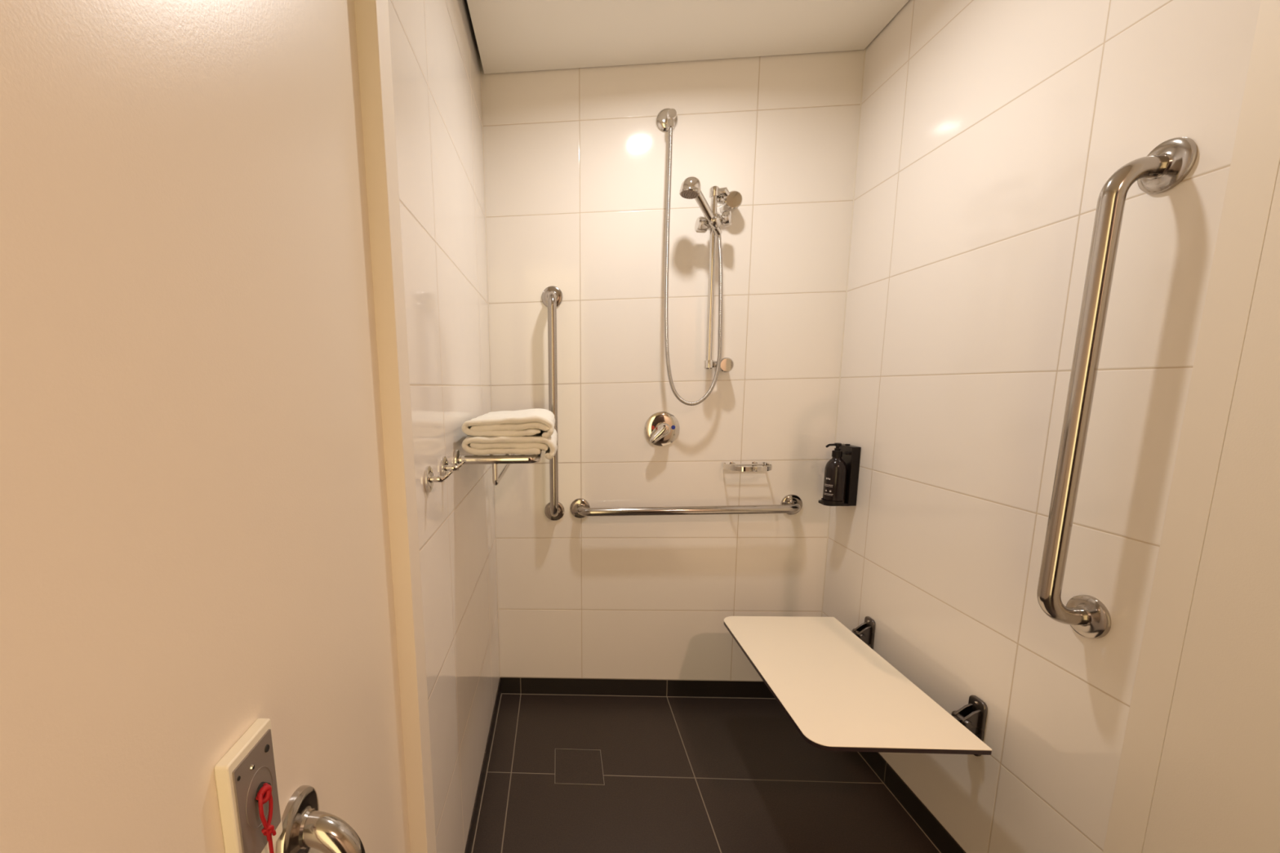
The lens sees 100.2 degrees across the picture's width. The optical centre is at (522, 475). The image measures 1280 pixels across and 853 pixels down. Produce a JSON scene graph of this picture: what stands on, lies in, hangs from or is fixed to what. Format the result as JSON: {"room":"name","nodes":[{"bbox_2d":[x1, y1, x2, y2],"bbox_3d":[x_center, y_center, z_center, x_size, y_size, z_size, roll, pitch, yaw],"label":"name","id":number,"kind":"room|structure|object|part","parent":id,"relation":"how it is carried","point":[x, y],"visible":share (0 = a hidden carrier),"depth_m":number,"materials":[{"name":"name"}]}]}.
{"room":"accessible shower room","nodes":[
{"label":"accessible shower room","id":0,"kind":"room"},
{"bbox_2d":[0,0,499,852],"bbox_3d":[-0.290,-0.018,0.483,0.130,2.420,3.100,-1,10,4],"label":"wall","id":1,"kind":"structure","parent":0,"point":[195,550],"depth_m":0.45,"materials":[{"name":"beige paint"}]},
{"bbox_2d":[213,718,282,852],"bbox_3d":[-0.232,0.646,0.536,0.028,0.830,0.067,-1,10,4],"label":"panel","id":2,"kind":"object","parent":1,"relation":"attached to","point":[246,776],"visible":1,"depth_m":0.46,"materials":[{"name":"beige plastic"}]},
{"bbox_2d":[250,764,254,770],"bbox_3d":[-0.240,0.259,0.466,0.002,0.005,0.005,-1,10,4],"label":"lamp","id":3,"kind":"object","parent":2,"relation":"on","point":[252,766],"depth_m":0.46,"materials":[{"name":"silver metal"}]},
{"bbox_3d":[-0.240,0.294,0.477,0.002,0.100,0.057,-1,10,4],"label":"plate","id":4,"kind":"part","parent":2,"relation":"part of","materials":[{"name":"silver"}]},
{"bbox_2d":[255,782,271,801],"bbox_3d":[-0.236,0.289,0.478,0.007,0.016,0.016,-1,10,4],"label":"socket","id":5,"kind":"object","parent":2,"relation":"attached to","point":[263,789],"depth_m":0.47,"materials":[{"name":"red plastic"}]},
{"bbox_3d":[-0.225,0.667,0.535,0.014,0.788,0.021,-1,10,4],"label":"pull cord","id":6,"kind":"part","parent":2,"relation":"part of","materials":[{"name":"red fabric"}]},
{"bbox_2d":[275,785,365,852],"bbox_3d":[-0.204,0.628,0.607,0.074,0.580,0.080,-1,10,4],"label":"grab bar","id":7,"kind":"object","parent":1,"relation":"attached to","point":[305,828],"visible":1,"depth_m":0.56,"materials":[{"name":"silver metal"}]},
{"bbox_3d":[-0.202,0.628,0.607,0.070,0.533,0.033,-1,10,4],"label":"rail","id":8,"kind":"part","parent":7,"relation":"part of","materials":[{"name":"silver metal"}]},
{"bbox_2d":[354,0,436,852],"bbox_3d":[-0.247,-0.088,0.894,0.100,2.420,0.063,-1,10,4],"label":"trim","id":9,"kind":"structure","parent":1,"relation":"attached to","point":[371,16],"depth_m":0.86,"materials":[{"name":"beige"}]},
{"bbox_2d":[423,466,453,493],"bbox_3d":[-0.161,0.008,1.017,0.052,0.052,0.052,-1,10,4],"label":"robe hook","id":10,"kind":"object","parent":1,"relation":"attached to","point":[428,477],"visible":1,"depth_m":1.01,"materials":[{"name":"silver metal"}]},
{"bbox_2d":[440,456,466,479],"bbox_3d":[-0.152,-0.016,1.157,0.052,0.052,0.052,-1,10,4],"label":"robe hook","id":11,"kind":"object","parent":1,"relation":"attached to","point":[445,468],"visible":0.91,"depth_m":1.15,"materials":[{"name":"silver metal"}]},
{"bbox_2d":[464,677,501,852],"bbox_3d":[-0.130,0.971,1.654,0.004,0.073,1.096,-1,10,4],"label":"baseboard","id":12,"kind":"structure","parent":1,"relation":"attached to","point":[470,839],"depth_m":1.67,"materials":[{"name":"black tile"}]},
{"bbox_2d":[453,448,542,485],"bbox_3d":[-0.045,-0.061,1.548,0.212,0.094,0.562,-1,10,4],"label":"towel shelf","id":13,"kind":"object","parent":1,"relation":"attached to","point":[508,460],"visible":0.49,"depth_m":1.29,"materials":[{"name":"silver metal"}]},
{"bbox_3d":[-0.052,-0.046,1.551,0.013,0.062,0.521,-1,10,4],"label":"hanging rail","id":14,"kind":"part","parent":13,"relation":"part of","materials":[{"name":"silver metal"}]},
{"bbox_3d":[-0.043,-0.081,1.544,0.208,0.022,0.530,-1,10,4],"label":"frame","id":15,"kind":"part","parent":13,"relation":"part of","materials":[{"name":"silver metal"}]},
{"bbox_2d":[461,426,557,460],"bbox_3d":[-0.021,-0.102,1.492,0.235,0.062,0.461,-1,10,4],"label":"folded towel","id":16,"kind":"object","parent":13,"relation":"on","point":[530,443],"visible":0.62,"depth_m":1.27,"materials":[{"name":"white fabric"}]},
{"bbox_2d":[462,408,555,438],"bbox_3d":[-0.024,-0.152,1.481,0.229,0.058,0.443,-1,10,4],"label":"folded towel","id":17,"kind":"object","parent":16,"relation":"on","point":[527,421],"visible":1,"depth_m":1.27,"materials":[{"name":"white fabric"}]},
{"bbox_2d":[471,676,941,852],"bbox_3d":[0.505,0.963,1.612,1.278,0.075,1.100,-1,10,4],"label":"trim","id":18,"kind":"structure","parent":1,"relation":"attached to","point":[500,677],"depth_m":2.13,"materials":[{"name":"black tile"}]},
{"bbox_2d":[480,49,864,680],"bbox_3d":[0.519,-0.293,2.008,1.478,2.420,0.100,-1,10,4],"label":"wall","id":19,"kind":"structure","parent":0,"point":[575,160],"depth_m":1.92,"materials":[{"name":"tile"}]},
{"bbox_2d":[541,285,564,520],"bbox_3d":[0.112,-0.250,1.947,0.079,0.881,0.088,-1,10,4],"label":"grab bar","id":20,"kind":"object","parent":19,"relation":"attached to","point":[552,296],"visible":1,"depth_m":1.91,"materials":[{"name":"silver metal"}]},
{"bbox_3d":[0.112,-0.249,1.945,0.033,0.835,0.083,-1,10,4],"label":"rail","id":21,"kind":"part","parent":20,"relation":"part of","materials":[{"name":"silver metal"}]},
{"bbox_2d":[500,677,775,698],"bbox_3d":[0.542,0.873,2.151,1.278,0.073,0.004,-1,10,4],"label":"baseboard","id":22,"kind":"structure","parent":19,"relation":"attached to","point":[508,685],"depth_m":2.15,"materials":[{"name":"black tile"}]},
{"bbox_2d":[644,411,679,446],"bbox_3d":[0.521,-0.169,1.944,0.131,0.131,0.067,-1,10,4],"label":"shower mixer","id":23,"kind":"object","parent":19,"relation":"attached to","point":[661,428],"visible":1,"depth_m":1.96,"materials":[{"name":"silver metal"}]},
{"bbox_3d":[0.502,-0.152,1.935,0.071,0.067,0.041,-1,10,4],"label":"lever","id":24,"kind":"part","parent":23,"relation":"part of","materials":[{"name":"silver metal"}]},
{"bbox_2d":[656,107,677,132],"bbox_3d":[0.492,-1.208,1.773,0.073,0.085,0.061,-1,10,4],"label":"outlet","id":25,"kind":"object","parent":19,"relation":"attached to","point":[667,118],"visible":0.98,"depth_m":1.79,"materials":[{"name":"silver metal"}]},
{"bbox_2d":[664,127,723,405],"bbox_3d":[0.591,-0.705,1.806,0.200,0.926,0.034,1,10,14],"label":"shower hose","id":26,"kind":"object","parent":25,"relation":"hanging from","point":[705,396],"visible":1,"depth_m":1.82,"materials":[{"name":"silver metal"}]},
{"bbox_2d":[480,48,866,676],"bbox_3d":[0.515,-0.303,1.954,1.278,2.308,0.003,-1,10,4],"label":"trim","id":27,"kind":"structure","parent":19,"relation":"attached to","point":[865,48],"depth_m":1.89,"materials":[{"name":"beige plastic"}]},
{"bbox_2d":[569,494,802,518],"bbox_3d":[0.618,0.127,1.977,0.876,0.087,0.088,-1,10,4],"label":"grab bar","id":28,"kind":"object","parent":19,"relation":"attached to","point":[790,504],"visible":1,"depth_m":1.94,"materials":[{"name":"silver metal"}]},
{"bbox_3d":[0.618,0.128,1.974,0.830,0.041,0.083,-1,10,4],"label":"rail","id":29,"kind":"part","parent":28,"relation":"part of","materials":[{"name":"silver metal"}]},
{"bbox_2d":[694,186,742,372],"bbox_3d":[0.679,-0.667,1.817,0.178,0.612,0.102,-6,11,-26],"label":"shower rail","id":30,"kind":"object","parent":19,"relation":"attached to","point":[729,202],"visible":0.91,"depth_m":1.78,"materials":[{"name":"silver metal"}]},
{"bbox_2d":[679,176,721,235],"bbox_3d":[0.581,-0.880,1.724,0.171,0.165,0.064,-8,11,-34],"label":"shower","id":31,"kind":"object","parent":30,"relation":"attached to","point":[691,186],"visible":0.98,"depth_m":1.69,"materials":[{"name":"silver metal"}]},
{"bbox_3d":[0.600,-0.876,1.724,0.123,0.134,0.029,-5,10,-23],"label":"handle","id":32,"kind":"part","parent":31,"relation":"part of","materials":[{"name":"silver metal"}]},
{"bbox_3d":[0.612,-0.849,1.778,0.050,0.053,0.053,-1,10,4],"label":"clamp knob","id":33,"kind":"part","parent":30,"relation":"part of","materials":[{"name":"silver metal"}]},
{"bbox_3d":[0.649,-0.668,1.808,0.023,0.590,0.021,-1,10,4],"label":"rail","id":34,"kind":"part","parent":30,"relation":"part of","materials":[{"name":"silver metal"}]},
{"bbox_3d":[0.666,-0.930,1.774,0.048,0.023,0.019,-5,10,-19],"label":"mount arm","id":35,"kind":"part","parent":30,"relation":"part of","materials":[{"name":"silver metal"}]},
{"bbox_3d":[0.677,-0.860,1.760,0.045,0.052,0.050,4,11,30],"label":"clamp knob","id":36,"kind":"part","parent":30,"relation":"part of","materials":[{"name":"silver metal"}]},
{"bbox_2d":[723,461,772,471],"bbox_3d":[0.827,-0.031,1.919,0.159,0.022,0.121,-1,10,4],"label":"soap dish","id":37,"kind":"object","parent":19,"relation":"attached to","point":[731,465],"visible":1,"depth_m":1.89,"materials":[{"name":"silver metal"}]},
{"bbox_2d":[466,0,908,74],"bbox_3d":[0.959,-1.147,0.206,2.465,0.013,3.089,-1,10,4],"label":"ceiling","id":38,"kind":"structure","parent":0,"point":[512,36],"depth_m":1.60,"materials":[{"name":"white paint"}]},
{"bbox_2d":[472,693,939,852],"bbox_3d":[0.848,1.191,0.585,3.000,0.050,3.250,-1,10,4],"label":"floor","id":39,"kind":"structure","parent":0,"point":[682,775],"depth_m":1.67,"materials":[{"name":"tile"}]},
{"bbox_2d":[554,748,604,785],"bbox_3d":[0.188,0.981,1.769,0.160,0.002,0.165,-1,10,4],"label":"floor drain","id":40,"kind":"object","parent":39,"relation":"on","point":[572,766],"visible":1,"depth_m":1.76,"materials":[{"name":"tile"}]},
{"bbox_2d":[822,0,1261,852],"bbox_3d":[1.167,-0.202,1.381,0.100,2.420,1.076,-1,10,4],"label":"wall","id":41,"kind":"structure","parent":0,"point":[993,132],"depth_m":1.17,"materials":[{"name":"tile"}]},
{"bbox_2d":[817,444,861,506],"bbox_3d":[1.100,-0.004,1.844,0.101,0.209,0.118,-1,10,4],"label":"holder","id":42,"kind":"object","parent":41,"relation":"attached to","point":[851,454],"visible":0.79,"depth_m":1.80,"materials":[{"name":"black plastic"}]},
{"bbox_2d":[817,497,848,506],"bbox_3d":[1.089,0.093,1.843,0.078,0.018,0.082,-1,10,4],"label":"tray","id":43,"kind":"object","parent":42,"relation":"on","point":[821,501],"depth_m":1.81,"materials":[{"name":"black plastic"}]},
{"bbox_2d":[822,442,847,502],"bbox_3d":[1.086,-0.008,1.823,0.068,0.208,0.068,5,11,33],"label":"soap bottle","id":44,"kind":"object","parent":42,"relation":"on","point":[835,469],"visible":0.98,"depth_m":1.80,"materials":[{"name":"black plastic"}]},
{"bbox_2d":[824,477,832,495],"bbox_3d":[1.059,0.039,1.816,0.004,0.060,0.032,-6,11,-26],"label":"print","id":45,"kind":"object","parent":44,"relation":"attached to","point":[828,481],"depth_m":1.82,"materials":[{"name":"grey"}]},
{"bbox_2d":[724,616,991,756],"bbox_3d":[0.905,0.585,1.513,0.456,0.145,0.682,-1,10,4],"label":"shower bench","id":46,"kind":"object","parent":41,"relation":"attached to","point":[828,678],"visible":1,"depth_m":1.38,"materials":[{"name":"white plastic"}]},
{"bbox_3d":[0.908,0.611,1.306,0.343,0.022,0.018,-1,10,4],"label":"support arm","id":47,"kind":"part","parent":46,"relation":"part of","materials":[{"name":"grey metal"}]},
{"bbox_2d":[858,751,965,852],"bbox_3d":[1.141,0.956,1.577,0.004,0.073,1.072,-1,10,4],"label":"baseboard","id":48,"kind":"structure","parent":41,"relation":"attached to","point":[926,821],"depth_m":1.53,"materials":[{"name":"black tile"}]},
{"bbox_2d":[1036,137,1197,638],"bbox_3d":[1.039,-0.121,0.950,0.096,0.885,0.088,-1,10,4],"label":"grab bar","id":49,"kind":"object","parent":41,"relation":"attached to","point":[1171,161],"visible":1,"depth_m":0.93,"materials":[{"name":"silver metal"}]},
{"bbox_2d":[1142,164,1279,852],"bbox_3d":[1.649,-0.078,0.578,1.173,2.420,0.365,-1,10,4],"label":"wall","id":50,"kind":"structure","parent":0,"point":[1217,789],"depth_m":0.79,"materials":[{"name":"beige paint"}]},
{"bbox_2d":[1102,0,1279,852],"bbox_3d":[1.129,-0.108,0.824,0.101,2.420,0.058,-1,10,4],"label":"trim","id":51,"kind":"structure","parent":50,"relation":"attached to","point":[1254,168],"depth_m":0.83,"materials":[{"name":"beige"}]}
]}

